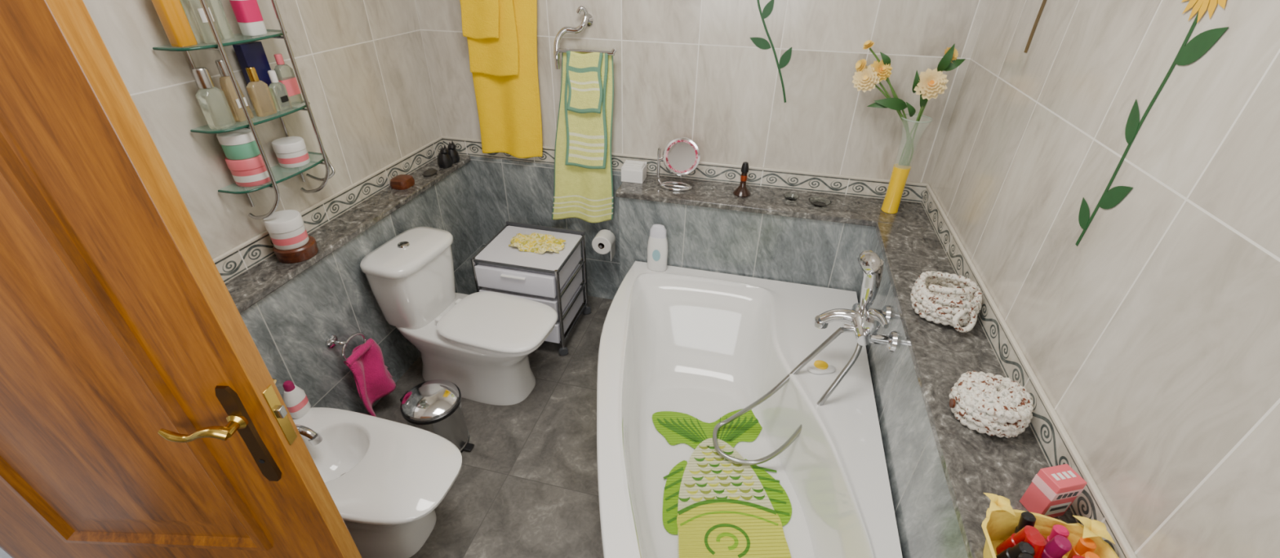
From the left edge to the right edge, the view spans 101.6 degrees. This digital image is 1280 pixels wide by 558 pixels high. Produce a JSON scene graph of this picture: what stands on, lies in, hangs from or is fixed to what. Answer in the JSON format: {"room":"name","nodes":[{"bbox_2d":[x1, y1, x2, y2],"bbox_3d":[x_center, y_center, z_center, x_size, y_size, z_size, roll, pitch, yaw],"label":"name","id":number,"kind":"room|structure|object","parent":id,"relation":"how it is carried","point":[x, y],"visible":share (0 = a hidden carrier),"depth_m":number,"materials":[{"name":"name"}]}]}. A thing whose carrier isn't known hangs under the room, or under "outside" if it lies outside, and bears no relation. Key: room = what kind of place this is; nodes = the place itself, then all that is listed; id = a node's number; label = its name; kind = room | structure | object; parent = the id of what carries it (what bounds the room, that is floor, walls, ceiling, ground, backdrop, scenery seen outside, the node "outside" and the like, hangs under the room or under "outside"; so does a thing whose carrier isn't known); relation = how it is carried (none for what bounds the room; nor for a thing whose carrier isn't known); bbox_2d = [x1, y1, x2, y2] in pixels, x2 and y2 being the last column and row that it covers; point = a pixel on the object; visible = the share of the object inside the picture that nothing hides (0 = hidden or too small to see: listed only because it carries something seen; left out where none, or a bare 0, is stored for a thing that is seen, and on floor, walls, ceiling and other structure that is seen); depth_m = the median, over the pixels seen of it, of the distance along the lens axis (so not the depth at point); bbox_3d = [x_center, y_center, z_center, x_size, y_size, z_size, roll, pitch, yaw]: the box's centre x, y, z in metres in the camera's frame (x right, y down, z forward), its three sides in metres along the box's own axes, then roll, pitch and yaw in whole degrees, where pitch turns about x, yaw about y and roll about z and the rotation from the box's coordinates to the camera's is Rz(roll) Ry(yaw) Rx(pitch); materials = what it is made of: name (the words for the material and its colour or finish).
{"room":"bathroom","nodes":[
{"label":"bathroom","id":0,"kind":"room"},
{"bbox_2d":[82,0,441,259],"bbox_3d":[-1.716,-0.246,1.361,0.100,2.900,3.844,8,34,11],"label":"wall","id":1,"kind":"structure","parent":0,"point":[362,64],"depth_m":2.17,"materials":[{"name":"tile"}]},
{"bbox_2d":[152,0,334,219],"bbox_3d":[-1.400,-0.795,1.819,0.164,1.167,0.439,8,34,11],"label":"shelf rack","id":2,"kind":"object","parent":1,"relation":"attached to","point":[219,46],"visible":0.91,"depth_m":1.90,"materials":[{"name":"silver metal"}]},
{"bbox_2d":[151,0,197,47],"bbox_3d":[-1.451,-0.855,1.594,0.048,0.260,0.064,8,34,11],"label":"oil bottle","id":3,"kind":"object","parent":2,"relation":"on","point":[171,15],"visible":1,"depth_m":1.61,"materials":[{"name":"orange plastic"}]},
{"bbox_2d":[179,0,222,43],"bbox_3d":[-1.420,-0.899,1.655,0.050,0.270,0.072,8,34,11],"label":"lotion bottle","id":4,"kind":"object","parent":2,"relation":"on","point":[193,11],"visible":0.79,"depth_m":1.67,"materials":[{"name":"white"}]},
{"bbox_2d":[191,66,235,129],"bbox_3d":[-1.447,-0.611,1.761,0.056,0.190,0.084,8,34,11],"label":"perfume bottle","id":5,"kind":"object","parent":2,"relation":"on","point":[213,103],"visible":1,"depth_m":1.75,"materials":[{"name":"white"}]},
{"bbox_2d":[208,0,234,39],"bbox_3d":[-1.423,-0.908,1.742,0.040,0.190,0.048,8,34,11],"label":"bottle","id":6,"kind":"object","parent":2,"relation":"on","point":[216,6],"visible":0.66,"depth_m":1.75,"materials":[{"name":"white"}]},
{"bbox_2d":[215,59,253,122],"bbox_3d":[-1.430,-0.660,1.829,0.046,0.200,0.068,8,34,11],"label":"perfume bottle","id":7,"kind":"object","parent":2,"relation":"on","point":[226,85],"visible":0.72,"depth_m":1.82,"materials":[{"name":"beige glass"}]},
{"bbox_2d":[225,154,270,186],"bbox_3d":[-1.451,-0.411,1.939,0.122,0.100,0.122,8,34,11],"label":"jar","id":8,"kind":"object","parent":2,"relation":"on","point":[250,172],"visible":0.7,"depth_m":1.90,"materials":[{"name":"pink plastic"}]},
{"bbox_2d":[216,128,260,159],"bbox_3d":[-1.450,-0.490,1.889,0.112,0.085,0.112,8,34,11],"label":"jar","id":9,"kind":"object","parent":8,"relation":"on","point":[239,144],"visible":0.78,"depth_m":1.85,"materials":[{"name":"green plastic"}]},
{"bbox_2d":[220,140,260,159],"bbox_3d":[-1.450,-0.477,1.897,0.109,0.054,0.109,8,34,11],"label":"pot","id":10,"kind":"object","parent":9,"relation":"on","point":[234,149],"depth_m":1.86,"materials":[{"name":"green plastic"}]},
{"bbox_2d":[230,165,270,186],"bbox_3d":[-1.451,-0.396,1.949,0.118,0.064,0.118,8,34,11],"label":"pot","id":11,"kind":"object","parent":8,"relation":"on","point":[246,175],"depth_m":1.91,"materials":[{"name":"pink plastic"}]},
{"bbox_2d":[229,0,266,35],"bbox_3d":[-1.379,-0.974,1.809,0.058,0.230,0.074,8,34,11],"label":"bottle","id":12,"kind":"object","parent":2,"relation":"on","point":[247,14],"visible":1,"depth_m":1.82,"materials":[{"name":"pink plastic"}]},
{"bbox_2d":[232,41,271,86],"bbox_3d":[-1.427,-0.759,1.954,0.036,0.230,0.090,8,34,11],"label":"box","id":13,"kind":"object","parent":2,"relation":"on","point":[252,54],"visible":0.4,"depth_m":1.91,"materials":[{"name":"blue cardboard"}]},
{"bbox_2d":[245,66,276,116],"bbox_3d":[-1.384,-0.681,1.893,0.036,0.165,0.068,8,34,11],"label":"perfume bottle","id":14,"kind":"object","parent":2,"relation":"on","point":[259,92],"visible":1,"depth_m":1.89,"materials":[{"name":"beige glass"}]},
{"bbox_2d":[267,70,292,111],"bbox_3d":[-1.360,-0.709,1.960,0.034,0.140,0.056,8,34,11],"label":"perfume bottle","id":15,"kind":"object","parent":2,"relation":"on","point":[278,92],"visible":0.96,"depth_m":1.96,"materials":[{"name":"white"}]},
{"bbox_2d":[274,53,303,106],"bbox_3d":[-1.363,-0.767,2.010,0.038,0.185,0.070,8,34,11],"label":"perfume bottle","id":16,"kind":"object","parent":2,"relation":"on","point":[285,74],"visible":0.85,"depth_m":2.00,"materials":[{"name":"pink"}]},
{"bbox_2d":[271,136,310,168],"bbox_3d":[-1.403,-0.511,2.100,0.112,0.095,0.112,8,34,11],"label":"jar","id":17,"kind":"object","parent":2,"relation":"on","point":[291,152],"visible":1,"depth_m":2.07,"materials":[{"name":"white plastic"}]},
{"bbox_2d":[275,147,310,168],"bbox_3d":[-1.403,-0.496,2.109,0.109,0.061,0.109,8,34,11],"label":"pot","id":18,"kind":"object","parent":17,"relation":"on","point":[293,157],"depth_m":2.07,"materials":[{"name":"white plastic"}]},
{"bbox_2d":[214,138,444,283],"bbox_3d":[-1.478,-0.226,2.264,0.008,0.094,2.274,8,34,11],"label":"trim","id":19,"kind":"structure","parent":1,"relation":"attached to","point":[242,260],"depth_m":2.42,"materials":[{"name":"tile"}]},
{"bbox_2d":[224,154,471,313],"bbox_3d":[-1.393,-0.161,2.280,0.185,0.030,2.273,8,34,11],"label":"ledge","id":20,"kind":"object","parent":1,"relation":"attached to","point":[257,282],"depth_m":2.32,"materials":[{"name":"stone"}]},
{"bbox_2d":[272,235,318,263],"bbox_3d":[-1.411,-0.124,2.142,0.152,0.056,0.152,8,34,11],"label":"wooden box","id":21,"kind":"object","parent":20,"relation":"on","point":[304,253],"visible":0.77,"depth_m":2.10,"materials":[{"name":"brown wood"}]},
{"bbox_2d":[263,209,309,250],"bbox_3d":[-1.414,-0.197,2.090,0.128,0.120,0.128,8,34,11],"label":"jar","id":22,"kind":"object","parent":21,"relation":"on","point":[286,230],"visible":0.96,"depth_m":2.05,"materials":[{"name":"white plastic"}]},
{"bbox_2d":[268,224,309,250],"bbox_3d":[-1.414,-0.178,2.102,0.124,0.077,0.124,8,34,11],"label":"pot","id":23,"kind":"object","parent":22,"relation":"on","point":[295,237],"depth_m":2.06,"materials":[{"name":"white plastic"}]},
{"bbox_2d":[390,174,414,190],"bbox_3d":[-1.260,-0.518,2.763,0.104,0.050,0.120,8,34,11],"label":"soap box","id":24,"kind":"object","parent":20,"relation":"on","point":[401,182],"visible":1,"depth_m":2.73,"materials":[{"name":"brown wood"}]},
{"bbox_2d":[422,168,436,177],"bbox_3d":[-1.171,-0.595,2.907,0.067,0.025,0.096,8,34,11],"label":"stone","id":25,"kind":"object","parent":20,"relation":"on","point":[430,172],"visible":1,"depth_m":2.89,"materials":[{"name":"grey stone"}]},
{"bbox_2d":[437,141,459,168],"bbox_3d":[-1.115,-0.726,3.021,0.084,0.123,0.164,8,34,11],"label":"cat figurine","id":26,"kind":"object","parent":20,"relation":"on","point":[447,157],"visible":1,"depth_m":2.99,"materials":[{"name":"black ceramic"}]},
{"bbox_2d":[240,162,483,414],"bbox_3d":[-1.405,0.213,2.529,0.170,0.870,2.264,8,34,11],"label":"dado","id":27,"kind":"object","parent":1,"relation":"attached to","point":[290,327],"visible":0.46,"depth_m":2.38,"materials":[{"name":"tile"}]},
{"bbox_2d":[325,332,366,361],"bbox_3d":[-1.326,0.294,2.369,0.069,0.151,0.156,8,34,11],"label":"towel ring","id":28,"kind":"object","parent":27,"relation":"attached to","point":[331,341],"visible":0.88,"depth_m":2.31,"materials":[{"name":"silver metal"}]},
{"bbox_2d":[343,337,395,417],"bbox_3d":[-1.273,0.457,2.490,0.129,0.335,0.265,8,34,11],"label":"hand towel","id":29,"kind":"object","parent":28,"relation":"hanging from","point":[373,380],"visible":0.98,"depth_m":2.47,"materials":[{"name":"pink fabric"}]},
{"bbox_2d":[0,288,613,557],"bbox_3d":[-1.052,1.170,1.947,4.317,0.100,4.244,8,34,11],"label":"floor","id":30,"kind":"structure","parent":0,"point":[527,486],"depth_m":2.36,"materials":[{"name":"tile"}]},
{"bbox_2d":[0,0,362,557],"bbox_3d":[-1.237,0.242,1.103,0.936,2.350,0.050,2,33,1],"label":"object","id":31,"kind":"structure","parent":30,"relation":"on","point":[68,116],"depth_m":0.89,"materials":[{"name":"brown wood"}]},
{"bbox_2d":[0,546,13,557],"bbox_3d":[-1.944,0.420,0.727,0.140,2.460,1.080,8,34,11],"label":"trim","id":32,"kind":"structure","parent":31,"relation":"attached to","point":[0,546],"depth_m":1.56,"materials":[{"name":"brown wood"}]},
{"bbox_2d":[0,131,272,551],"bbox_3d":[-1.217,0.255,1.110,0.543,1.980,0.080,2,33,1],"label":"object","id":33,"kind":"structure","parent":31,"relation":"attached to","point":[84,407],"depth_m":1.09,"materials":[{"name":"brown wood"}]},
{"bbox_2d":[214,385,281,481],"bbox_3d":[-0.832,0.336,1.113,0.042,0.290,0.008,2,33,1],"label":"plate","id":34,"kind":"object","parent":31,"relation":"attached to","point":[228,399],"visible":1,"depth_m":1.11,"materials":[{"name":"brown metal"}]},
{"bbox_2d":[157,426,231,442],"bbox_3d":[-0.893,0.310,1.048,0.144,0.040,0.028,2,33,1],"label":"lever","id":35,"kind":"object","parent":34,"relation":"attached to","point":[220,433],"visible":1,"depth_m":1.04,"materials":[{"name":"gold metal"}]},
{"bbox_2d":[226,413,248,429],"bbox_3d":[-0.832,0.295,1.075,0.040,0.040,0.012,2,33,1],"label":"rose","id":36,"kind":"object","parent":34,"relation":"attached to","point":[242,422],"depth_m":1.07,"materials":[{"name":"gold metal"}]},
{"bbox_2d":[225,421,239,438],"bbox_3d":[-0.832,0.300,1.067,0.022,0.022,0.045,2,33,1],"label":"spindle","id":37,"kind":"object","parent":36,"relation":"attached to","point":[234,426],"depth_m":1.06,"materials":[{"name":"gold metal"}]},
{"bbox_2d":[262,384,297,445],"bbox_3d":[-0.769,0.293,1.117,0.002,0.160,0.026,2,33,1],"label":"strike plate","id":38,"kind":"object","parent":31,"relation":"attached to","point":[269,394],"visible":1,"depth_m":1.11,"materials":[{"name":"gold metal"}]},
{"bbox_2d":[275,405,287,418],"bbox_3d":[-0.764,0.282,1.110,0.012,0.025,0.016,2,33,1],"label":"latch bolt","id":39,"kind":"object","parent":31,"relation":"attached to","point":[281,411],"visible":1,"depth_m":1.10,"materials":[{"name":"silver metal"}]},
{"bbox_2d":[292,407,462,557],"bbox_3d":[-1.072,0.827,2.018,0.833,0.400,0.415,8,34,11],"label":"bidet","id":40,"kind":"object","parent":30,"relation":"on","point":[386,480],"visible":0.64,"depth_m":1.93,"materials":[{"name":"white ceramic"}]},
{"bbox_2d":[282,380,311,419],"bbox_3d":[-1.359,0.466,2.051,0.059,0.164,0.081,8,34,11],"label":"soap bottle","id":41,"kind":"object","parent":40,"relation":"on","point":[295,400],"visible":0.91,"depth_m":2.03,"materials":[{"name":"white plastic"}]},
{"bbox_2d":[295,424,322,445],"bbox_3d":[-1.287,0.563,1.926,0.185,0.137,0.108,8,34,11],"label":"mixer tap","id":42,"kind":"object","parent":40,"relation":"on","point":[313,437],"depth_m":1.94,"materials":[{"name":"silver metal"}]},
{"bbox_2d":[400,379,474,453],"bbox_3d":[-0.930,0.639,2.382,0.254,0.324,0.254,-19,38,-28],"label":"pedal bin","id":43,"kind":"object","parent":30,"relation":"on","point":[434,406],"visible":0.87,"depth_m":2.29,"materials":[{"name":"silver metal"}]},
{"bbox_2d":[360,226,557,405],"bbox_3d":[-0.842,0.216,2.620,0.858,0.779,0.436,11,34,16],"label":"toilet","id":44,"kind":"object","parent":30,"relation":"on","point":[482,343],"visible":0.98,"depth_m":2.53,"materials":[{"name":"white ceramic"}]},
{"bbox_2d":[470,221,591,355],"bbox_3d":[-0.618,0.052,3.055,0.531,0.590,0.468,8,34,11],"label":"cart","id":45,"kind":"object","parent":30,"relation":"on","point":[553,279],"visible":0.66,"depth_m":2.85,"materials":[{"name":"white plastic"}]},
{"bbox_2d":[475,226,582,271],"bbox_3d":[-0.613,-0.176,2.917,0.476,0.012,0.410,8,34,11],"label":"cabinet top","id":46,"kind":"object","parent":45,"relation":"on","point":[497,251],"depth_m":2.85,"materials":[{"name":"white plastic"}]},
{"bbox_2d":[508,232,565,253],"bbox_3d":[-0.574,-0.205,2.911,0.321,0.039,0.179,8,34,11],"label":"doily","id":47,"kind":"object","parent":45,"relation":"on","point":[539,243],"visible":1,"depth_m":2.88,"materials":[{"name":"fabric"}]},
{"bbox_2d":[596,261,902,557],"bbox_3d":[0.283,0.728,2.113,1.202,0.496,2.067,8,34,11],"label":"bathtub","id":48,"kind":"object","parent":30,"relation":"on","point":[705,346],"visible":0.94,"depth_m":2.29,"materials":[{"name":"white ceramic"}]},
{"bbox_2d":[647,224,667,271],"bbox_3d":[0.095,-0.171,2.805,0.112,0.268,0.062,8,34,11],"label":"shampoo bottle","id":49,"kind":"object","parent":48,"relation":"on","point":[657,247],"visible":1,"depth_m":2.78,"materials":[{"name":"white plastic"}]},
{"bbox_2d":[652,408,791,557],"bbox_3d":[0.352,0.895,2.118,0.537,0.010,0.975,-1,33,-3],"label":"bath mat","id":50,"kind":"object","parent":48,"relation":"in","point":[717,507],"visible":0.95,"depth_m":2.12,"materials":[{"name":"green rubber"}]},
{"bbox_2d":[712,309,867,465],"bbox_3d":[0.609,0.456,2.143,0.559,0.694,0.234,1,33,0],"label":"shower hose","id":51,"kind":"object","parent":48,"relation":"in","point":[854,357],"visible":0.92,"depth_m":2.17,"materials":[{"name":"silver metal"}]},
{"bbox_2d":[806,358,835,374],"bbox_3d":[0.768,0.366,2.208,0.120,0.031,0.094,8,34,11],"label":"sponge","id":52,"kind":"object","parent":48,"relation":"on","point":[817,366],"visible":0.95,"depth_m":2.19,"materials":[{"name":"white plastic"}]},
{"bbox_2d":[414,0,989,183],"bbox_3d":[0.141,-1.076,2.690,2.937,2.900,0.100,8,34,11],"label":"wall","id":53,"kind":"structure","parent":0,"point":[693,70],"depth_m":2.58,"materials":[{"name":"tile"}]},
{"bbox_2d":[469,155,622,299],"bbox_3d":[-0.549,-0.301,3.319,1.030,0.900,0.019,8,34,11],"label":"dado","id":54,"kind":"object","parent":53,"relation":"attached to","point":[505,190],"depth_m":3.25,"materials":[{"name":"grey tile"}]},
{"bbox_2d":[591,229,615,261],"bbox_3d":[-0.212,-0.217,3.159,0.120,0.160,0.164,8,34,11],"label":"toilet roll","id":55,"kind":"object","parent":54,"relation":"attached to","point":[604,242],"visible":1,"depth_m":3.10,"materials":[{"name":"white paper"}]},
{"bbox_2d":[553,5,616,69],"bbox_3d":[-0.266,-1.202,2.608,0.334,0.291,0.100,8,34,11],"label":"towel rail","id":56,"kind":"object","parent":53,"relation":"attached to","point":[587,19],"visible":1,"depth_m":2.60,"materials":[{"name":"silver metal"}]},
{"bbox_2d":[551,53,613,222],"bbox_3d":[-0.334,-0.746,2.891,0.399,0.957,0.052,8,34,11],"label":"bath towel","id":57,"kind":"object","parent":56,"relation":"hanging from","point":[585,194],"visible":0.59,"depth_m":3.00,"materials":[{"name":"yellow fabric"}]},
{"bbox_2d":[565,50,603,113],"bbox_3d":[-0.284,-0.996,2.659,0.202,0.302,0.029,8,34,11],"label":"towel","id":58,"kind":"object","parent":56,"relation":"hanging from","point":[585,95],"visible":1,"depth_m":2.65,"materials":[{"name":"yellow fabric"}]},
{"bbox_2d":[564,51,608,168],"bbox_3d":[-0.289,-0.876,2.763,0.259,0.607,0.033,8,34,11],"label":"hand towel","id":59,"kind":"object","parent":56,"relation":"hanging from","point":[586,133],"visible":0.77,"depth_m":2.82,"materials":[{"name":"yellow fabric"}]},
{"bbox_2d":[442,138,926,202],"bbox_3d":[0.121,-0.625,2.918,2.721,0.094,0.008,8,34,11],"label":"trim","id":60,"kind":"structure","parent":53,"relation":"attached to","point":[914,193],"depth_m":2.81,"materials":[{"name":"tile"}]},
{"bbox_2d":[749,0,791,102],"bbox_3d":[0.581,-1.206,2.410,0.305,0.745,0.004,8,34,11],"label":"wall decal","id":61,"kind":"object","parent":53,"relation":"attached to","point":[762,43],"visible":1,"depth_m":2.47},
{"bbox_2d":[618,197,875,295],"bbox_3d":[0.663,-0.037,2.963,1.537,0.870,0.284,8,34,11],"label":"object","id":62,"kind":"object","parent":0,"point":[805,251],"depth_m":2.73,"materials":[{"name":"grey tile"}]},
{"bbox_2d":[857,231,968,557],"bbox_3d":[0.820,1.059,1.265,0.247,0.870,3.560,8,34,11],"label":"wall ledge","id":63,"kind":"object","parent":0,"point":[927,524],"visible":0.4,"depth_m":1.64,"materials":[{"name":"tile"}]},
{"bbox_2d":[813,302,897,352],"bbox_3d":[0.836,0.151,2.023,0.281,0.187,0.299,8,34,11],"label":"mixer tap","id":64,"kind":"object","parent":63,"relation":"attached to","point":[864,329],"visible":0.93,"depth_m":1.98,"materials":[{"name":"silver metal"}]},
{"bbox_2d":[857,250,884,310],"bbox_3d":[0.860,0.008,1.992,0.096,0.251,0.099,-23,40,-32],"label":"shower","id":65,"kind":"object","parent":64,"relation":"on","point":[872,266],"visible":1,"depth_m":1.95,"materials":[{"name":"silver metal"}]},
{"bbox_2d":[928,0,1279,557],"bbox_3d":[1.035,0.156,0.797,0.100,2.900,3.844,8,34,11],"label":"wall","id":66,"kind":"structure","parent":0,"point":[1153,340],"depth_m":1.11,"materials":[{"name":"tile"}]},
{"bbox_2d":[213,136,1137,557],"bbox_3d":[-0.346,0.336,1.324,2.737,0.014,3.844,8,34,11],"label":"trim","id":67,"kind":"structure","parent":66,"relation":"attached to","point":[1104,508],"depth_m":1.81,"materials":[{"name":"beige"}]},
{"bbox_2d":[615,173,1076,557],"bbox_3d":[0.227,0.514,1.267,1.552,0.030,3.844,8,34,11],"label":"ledge","id":68,"kind":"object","parent":66,"relation":"attached to","point":[975,464],"depth_m":1.73,"materials":[{"name":"stone"}]},
{"bbox_2d":[621,160,646,183],"bbox_3d":[-0.032,-0.593,2.862,0.120,0.098,0.100,8,34,11],"label":"tissue box","id":69,"kind":"object","parent":68,"relation":"on","point":[632,171],"visible":1,"depth_m":2.83,"materials":[{"name":"white paper"}]},
{"bbox_2d":[656,137,700,191],"bbox_3d":[0.198,-0.603,2.732,0.225,0.260,0.114,8,34,11],"label":"magnifying mirror","id":70,"kind":"object","parent":68,"relation":"on","point":[682,155],"visible":1,"depth_m":2.71,"materials":[{"name":"silver metal"}]},
{"bbox_2d":[733,161,751,197],"bbox_3d":[0.535,-0.520,2.690,0.092,0.175,0.092,8,34,11],"label":"oil bottle","id":71,"kind":"object","parent":68,"relation":"on","point":[742,191],"visible":1,"depth_m":2.70,"materials":[{"name":"brown glass"}]},
{"bbox_2d":[783,193,799,201],"bbox_3d":[0.777,-0.418,2.683,0.080,0.016,0.080,8,34,11],"label":"dish","id":72,"kind":"object","parent":68,"relation":"on","point":[788,197],"visible":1,"depth_m":2.69,"materials":[{"name":"clear"}]},
{"bbox_2d":[808,196,831,208],"bbox_3d":[0.905,-0.384,2.630,0.110,0.020,0.110,8,34,11],"label":"dish","id":73,"kind":"object","parent":68,"relation":"on","point":[818,202],"visible":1,"depth_m":2.64,"materials":[{"name":"clear"}]},
{"bbox_2d":[852,40,965,213],"bbox_3d":[1.149,-0.677,2.397,0.428,0.770,0.137,10,34,14],"label":"flower vase","id":74,"kind":"object","parent":68,"relation":"on","point":[928,84],"visible":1,"depth_m":2.29,"materials":[{"name":"yellow glass"}]},
{"bbox_2d":[910,271,982,333],"bbox_3d":[1.077,0.070,1.830,0.217,0.122,0.268,8,34,11],"label":"basket","id":75,"kind":"object","parent":68,"relation":"on","point":[957,304],"visible":1,"depth_m":1.79,"materials":[{"name":"fabric"}]},
{"bbox_2d":[948,370,1033,438],"bbox_3d":[0.957,0.333,1.427,0.197,0.116,0.191,8,34,11],"label":"basket","id":76,"kind":"object","parent":68,"relation":"on","point":[983,402],"visible":1,"depth_m":1.38,"materials":[{"name":"fabric"}]},
{"bbox_2d":[981,493,1119,557],"bbox_3d":[0.822,0.590,1.033,0.253,0.109,0.267,8,34,11],"label":"basket","id":77,"kind":"object","parent":68,"relation":"on","point":[1001,522],"visible":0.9,"depth_m":1.10,"materials":[{"name":"yellow fabric"}]},
{"bbox_2d":[995,511,1100,557],"bbox_3d":[0.825,0.570,1.032,0.190,0.114,0.174,8,34,11],"label":"cosmetics assortment","id":78,"kind":"object","parent":77,"relation":"in","point":[1026,542],"visible":1,"depth_m":1.05,"materials":[{"name":"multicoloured plastic"}]},
{"bbox_2d":[1019,463,1087,517],"bbox_3d":[0.938,0.486,1.187,0.073,0.121,0.054,-6,33,-10],"label":"carton","id":79,"kind":"object","parent":68,"relation":"on","point":[1052,491],"visible":0.9,"depth_m":1.17,"materials":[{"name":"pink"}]},
{"bbox_2d":[920,187,1126,557],"bbox_3d":[0.977,0.571,1.080,0.008,0.094,3.844,8,34,11],"label":"trim","id":80,"kind":"structure","parent":66,"relation":"attached to","point":[1054,449],"depth_m":1.52,"materials":[{"name":"tile"}]},
{"bbox_2d":[1023,0,1046,53],"bbox_3d":[1.323,-0.944,1.679,0.001,0.402,0.039,8,34,11],"label":"wall decal","id":81,"kind":"object","parent":66,"relation":"attached to","point":[1043,3],"visible":1,"depth_m":1.75},
{"bbox_2d":[1075,0,1228,246],"bbox_3d":[1.133,-0.379,1.160,0.004,0.699,0.195,8,34,11],"label":"wall decal","id":82,"kind":"object","parent":66,"relation":"attached to","point":[1200,44],"visible":1,"depth_m":1.13},
{"bbox_3d":[-0.912,-1.664,2.509,0.020,0.020,0.094,8,34,11],"label":"bracket","id":83,"kind":"object","parent":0,"visible":0},
{"bbox_3d":[-0.696,-1.606,2.424,0.470,0.024,0.024,8,34,11],"label":"hanging rail","id":84,"kind":"object","parent":83,"relation":"attached to","visible":0},
{"bbox_2d":[460,0,498,39],"bbox_3d":[-0.790,-1.420,2.539,0.234,0.470,0.029,8,34,11],"label":"towel","id":85,"kind":"object","parent":84,"relation":"hanging from","point":[480,18],"visible":1,"depth_m":2.61,"materials":[{"name":"yellow fabric"}]},
{"bbox_2d":[459,0,518,76],"bbox_3d":[-0.753,-1.348,2.603,0.307,0.641,0.033,8,34,11],"label":"hand towel","id":86,"kind":"object","parent":84,"relation":"hanging from","point":[495,57],"visible":0.76,"depth_m":2.70,"materials":[{"name":"yellow fabric"}]},
{"bbox_2d":[471,0,542,158],"bbox_3d":[-0.711,-1.166,2.747,0.421,1.080,0.047,8,34,11],"label":"bath towel","id":87,"kind":"object","parent":84,"relation":"hanging from","point":[508,107],"visible":0.73,"depth_m":2.87,"materials":[{"name":"yellow fabric"}]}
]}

